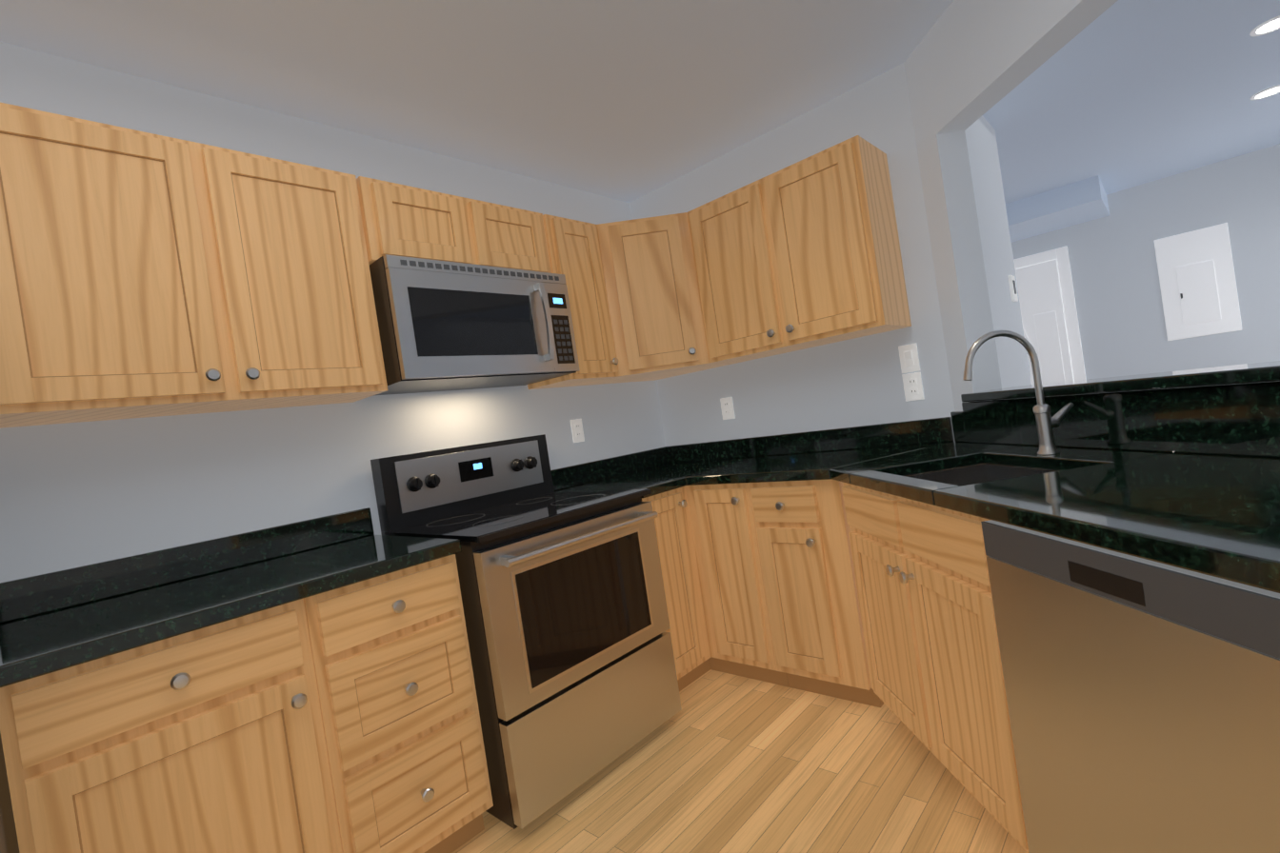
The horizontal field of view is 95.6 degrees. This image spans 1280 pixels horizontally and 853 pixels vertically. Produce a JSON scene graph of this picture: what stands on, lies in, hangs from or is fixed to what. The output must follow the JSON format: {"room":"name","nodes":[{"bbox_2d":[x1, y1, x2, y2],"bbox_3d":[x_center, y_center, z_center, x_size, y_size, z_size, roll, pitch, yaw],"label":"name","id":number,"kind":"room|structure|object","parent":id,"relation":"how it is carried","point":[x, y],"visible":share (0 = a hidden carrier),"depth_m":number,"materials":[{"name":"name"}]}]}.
{"room":"kitchen","nodes":[
{"label":"kitchen","id":0,"kind":"room"},
{"bbox_2d":[0,41,666,582],"bbox_3d":[-1.136,0.105,2.118,0.120,2.450,3.840,-8,1,43],"label":"wall","id":1,"kind":"structure","parent":0,"point":[72,495],"depth_m":1.91,"materials":[{"name":"grey paint"}]},
{"bbox_2d":[0,102,387,428],"bbox_3d":[-1.309,-0.413,1.682,0.322,0.723,0.938,-8,1,43],"label":"upper cabinet","id":2,"kind":"object","parent":1,"relation":"attached to","point":[143,274],"depth_m":1.54,"materials":[{"name":"brown wood"}]},
{"bbox_2d":[365,177,457,262],"bbox_3d":[-0.863,-0.706,2.202,0.322,0.283,0.461,-8,1,43],"label":"upper cabinet","id":3,"kind":"object","parent":1,"relation":"attached to","point":[409,221],"depth_m":2.04,"materials":[{"name":"brown wood"}]},
{"bbox_2d":[445,193,559,274],"bbox_3d":[-0.653,-0.739,2.430,0.322,0.283,0.456,-8,1,43],"label":"upper cabinet","id":4,"kind":"object","parent":1,"relation":"attached to","point":[485,233],"depth_m":2.31,"materials":[{"name":"brown wood"}]},
{"bbox_2d":[369,254,579,395],"bbox_3d":[-0.660,-0.378,2.274,0.450,0.413,0.760,-8,1,43],"label":"microwave","id":5,"kind":"object","parent":4,"relation":"attached to","point":[443,326],"visible":1,"depth_m":2.09,"materials":[{"name":"silver metal"}]},
{"bbox_2d":[527,215,624,389],"bbox_3d":[-0.357,-0.563,2.719,0.322,0.723,0.305,-8,1,43],"label":"upper cabinet","id":6,"kind":"object","parent":1,"relation":"attached to","point":[581,258],"depth_m":2.63,"materials":[{"name":"brown wood"}]},
{"bbox_2d":[570,419,584,442],"bbox_3d":[-0.313,0.021,2.914,0.008,0.115,0.072,-8,1,43],"label":"electrical outlet","id":7,"kind":"object","parent":1,"relation":"attached to","point":[576,426],"visible":1,"depth_m":2.91,"materials":[{"name":"white plastic"}]},
{"bbox_2d":[599,212,722,383],"bbox_3d":[0.054,-0.626,2.959,0.606,0.723,0.606,-8,1,43],"label":"upper cabinet","id":8,"kind":"object","parent":1,"relation":"attached to","point":[650,264],"depth_m":2.73,"materials":[{"name":"brown wood"}]},
{"bbox_2d":[0,0,1279,241],"bbox_3d":[0.955,-1.401,1.047,5.920,0.270,9.640,-8,1,43],"label":"ceiling","id":9,"kind":"structure","parent":0,"point":[627,101],"depth_m":2.22,"materials":[{"name":"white paint"}]},
{"bbox_2d":[1249,15,1279,36],"bbox_3d":[2.688,-1.703,2.456,0.150,0.006,0.150,-8,1,43],"label":"recessed light","id":10,"kind":"object","parent":9,"relation":"in","point":[1270,26],"visible":1,"depth_m":2.48,"materials":[{"name":"white"}]},
{"bbox_2d":[1250,84,1279,99],"bbox_3d":[3.425,-1.818,3.156,0.150,0.006,0.150,-8,1,43],"label":"recessed light","id":11,"kind":"object","parent":9,"relation":"in","point":[1270,91],"visible":1,"depth_m":3.17,"materials":[{"name":"white"}]},
{"bbox_2d":[451,669,1027,852],"bbox_3d":[0.259,1.187,-0.452,5.420,0.060,5.960,-8,1,43],"label":"floor","id":12,"kind":"structure","parent":0,"point":[722,763],"depth_m":1.79,"materials":[{"name":"laminate"}]},
{"bbox_2d":[0,733,19,852],"bbox_3d":[-1.592,0.538,0.791,0.876,1.748,0.934,-8,1,43],"label":"fridge","id":13,"kind":"object","parent":12,"relation":"on","point":[9,842],"depth_m":1.16,"materials":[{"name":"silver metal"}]},
{"bbox_2d":[0,600,339,852],"bbox_3d":[-1.148,0.909,1.445,0.606,0.874,0.515,-8,1,43],"label":"base cabinet","id":14,"kind":"object","parent":12,"relation":"on","point":[206,740],"depth_m":1.23,"materials":[{"name":"brown wood"}]},
{"bbox_2d":[0,507,461,687],"bbox_3d":[-1.075,0.383,1.583,0.631,0.138,0.933,-8,1,43],"label":"countertop","id":15,"kind":"structure","parent":14,"relation":"on","point":[52,622],"depth_m":1.52,"materials":[{"name":"stone"}]},
{"bbox_2d":[300,554,493,852],"bbox_3d":[-0.836,0.860,1.785,0.606,0.874,0.414,-8,1,43],"label":"base cabinet","id":16,"kind":"object","parent":12,"relation":"on","point":[341,721],"depth_m":1.56,"materials":[{"name":"brown wood"}]},
{"bbox_2d":[370,434,681,829],"bbox_3d":[-0.386,0.632,2.169,0.730,1.186,0.756,-8,1,43],"label":"range","id":17,"kind":"object","parent":12,"relation":"on","point":[564,602],"visible":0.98,"depth_m":1.95,"materials":[{"name":"silver metal"}]},
{"bbox_2d":[641,482,777,691],"bbox_3d":[0.258,0.689,2.754,0.911,0.874,0.910,-8,1,43],"label":"base cabinet","id":18,"kind":"object","parent":12,"relation":"on","point":[716,608],"depth_m":2.45,"materials":[{"name":"brown wood"}]},
{"bbox_2d":[550,361,1264,498],"bbox_3d":[0.809,0.151,2.028,2.808,0.416,1.140,-8,1,43],"label":"countertop","id":19,"kind":"structure","parent":18,"relation":"on","point":[659,470],"depth_m":2.81,"materials":[{"name":"stone"}]},
{"bbox_2d":[746,480,830,696],"bbox_3d":[0.829,0.606,2.425,0.377,0.874,0.606,-8,1,43],"label":"base cabinet","id":20,"kind":"object","parent":12,"relation":"on","point":[796,648],"depth_m":2.27,"materials":[{"name":"brown wood"}]},
{"bbox_2d":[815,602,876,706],"bbox_3d":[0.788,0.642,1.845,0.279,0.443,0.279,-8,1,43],"label":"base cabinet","id":21,"kind":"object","parent":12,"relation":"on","point":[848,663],"depth_m":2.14,"materials":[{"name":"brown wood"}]},
{"bbox_2d":[750,473,963,618],"bbox_3d":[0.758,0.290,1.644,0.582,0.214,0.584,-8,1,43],"label":"base cabinet","id":22,"kind":"object","parent":12,"relation":"on","point":[832,541],"depth_m":1.98,"materials":[{"name":"brown wood"}]},
{"bbox_2d":[700,360,1279,593],"bbox_3d":[0.878,0.149,0.932,1.219,0.416,0.791,-8,1,43],"label":"countertop","id":23,"kind":"structure","parent":22,"relation":"on","point":[1179,468],"depth_m":1.33,"materials":[{"name":"stone"}]},
{"bbox_2d":[962,329,1074,455],"bbox_3d":[1.087,-0.097,1.668,0.223,0.372,0.223,-8,1,43],"label":"faucet","id":24,"kind":"object","parent":23,"relation":"on","point":[1046,424],"visible":1,"depth_m":1.66,"materials":[{"name":"silver metal"}]},
{"bbox_2d":[864,606,990,814],"bbox_3d":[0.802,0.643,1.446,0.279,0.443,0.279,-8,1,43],"label":"base cabinet","id":25,"kind":"object","parent":12,"relation":"on","point":[922,672],"depth_m":1.58,"materials":[{"name":"brown wood"}]},
{"bbox_2d":[948,509,1028,852],"bbox_3d":[1.082,0.578,1.266,0.492,0.874,0.426,-8,1,43],"label":"base cabinet","id":26,"kind":"object","parent":12,"relation":"on","point":[969,551],"depth_m":1.31,"materials":[{"name":"brown wood"}]},
{"bbox_2d":[980,520,1279,852],"bbox_3d":[1.083,0.584,0.926,0.606,0.868,0.596,-8,0,-2],"label":"dishwasher","id":27,"kind":"object","parent":12,"relation":"on","point":[1143,697],"visible":0.88,"depth_m":0.89,"materials":[{"name":"silver metal"}]},
{"bbox_2d":[628,62,955,446],"bbox_3d":[0.749,-0.182,2.886,1.570,2.450,0.120,-8,1,43],"label":"wall","id":28,"kind":"structure","parent":0,"point":[856,382],"depth_m":2.64,"materials":[{"name":"grey paint"}]},
{"bbox_2d":[720,397,735,419],"bbox_3d":[0.463,-0.095,3.074,0.072,0.115,0.008,-8,1,43],"label":"electrical outlet","id":29,"kind":"object","parent":28,"relation":"attached to","point":[727,408],"visible":1,"depth_m":3.07,"materials":[{"name":"white plastic"}]},
{"bbox_2d":[685,135,911,365],"bbox_3d":[0.670,-0.715,2.575,0.823,0.723,0.321,-8,1,43],"label":"upper cabinet","id":30,"kind":"object","parent":28,"relation":"attached to","point":[804,254],"depth_m":2.39,"materials":[{"name":"brown wood"}]},
{"bbox_2d":[898,343,919,373],"bbox_3d":[1.127,-0.285,2.434,0.072,0.115,0.010,-8,1,43],"label":"light switch","id":31,"kind":"object","parent":28,"relation":"attached to","point":[909,358],"visible":1,"depth_m":2.43,"materials":[{"name":"white plastic"}]},
{"bbox_2d":[901,372,924,401],"bbox_3d":[1.146,-0.167,2.436,0.072,0.115,0.008,-8,1,43],"label":"electrical outlet","id":32,"kind":"object","parent":28,"relation":"attached to","point":[912,387],"visible":1,"depth_m":2.43,"materials":[{"name":"white plastic"}]},
{"bbox_2d":[964,115,1029,388],"bbox_3d":[1.624,-0.311,2.713,0.120,2.450,0.950,-8,1,43],"label":"wall","id":33,"kind":"structure","parent":0,"point":[980,136],"depth_m":2.83,"materials":[{"name":"grey paint"}]},
{"bbox_2d":[1007,275,1018,301],"bbox_3d":[1.924,-0.712,2.994,0.016,0.130,0.090,-8,1,43],"label":"thermostat","id":34,"kind":"object","parent":33,"relation":"attached to","point":[1012,288],"visible":1,"depth_m":2.96,"materials":[{"name":"white plastic"}]},
{"bbox_2d":[904,0,1118,411],"bbox_3d":[1.397,-0.253,-0.269,0.113,2.450,5.470,-8,0,-2],"label":"wall","id":35,"kind":"structure","parent":0,"point":[968,63],"depth_m":2.20,"materials":[{"name":"grey paint"}]},
{"bbox_2d":[995,136,1031,384],"bbox_3d":[1.409,-0.287,3.685,1.760,2.450,0.120,-8,1,43],"label":"wall","id":36,"kind":"structure","parent":0,"point":[1013,245],"depth_m":3.12,"materials":[{"name":"grey paint"}]},
{"bbox_2d":[1018,143,1279,379],"bbox_3d":[4.276,-0.721,4.574,6.040,2.450,0.150,-8,1,43],"label":"wall","id":37,"kind":"structure","parent":0,"point":[1117,294],"depth_m":4.55,"materials":[{"name":"grey paint"}]},
{"bbox_2d":[1013,246,1086,384],"bbox_3d":[3.361,-0.423,5.273,1.080,2.120,0.112,-8,1,43],"label":"front door","id":38,"kind":"structure","parent":37,"relation":"in","point":[1042,308],"depth_m":5.03,"materials":[{"name":"white painted wood"}]},
{"bbox_2d":[1154,222,1241,340],"bbox_3d":[4.247,-1.089,4.429,0.410,0.800,0.024,-8,1,43],"label":"electrical panel","id":39,"kind":"object","parent":37,"relation":"attached to","point":[1197,283],"visible":1,"depth_m":4.42,"materials":[{"name":"white metal"}]}
]}

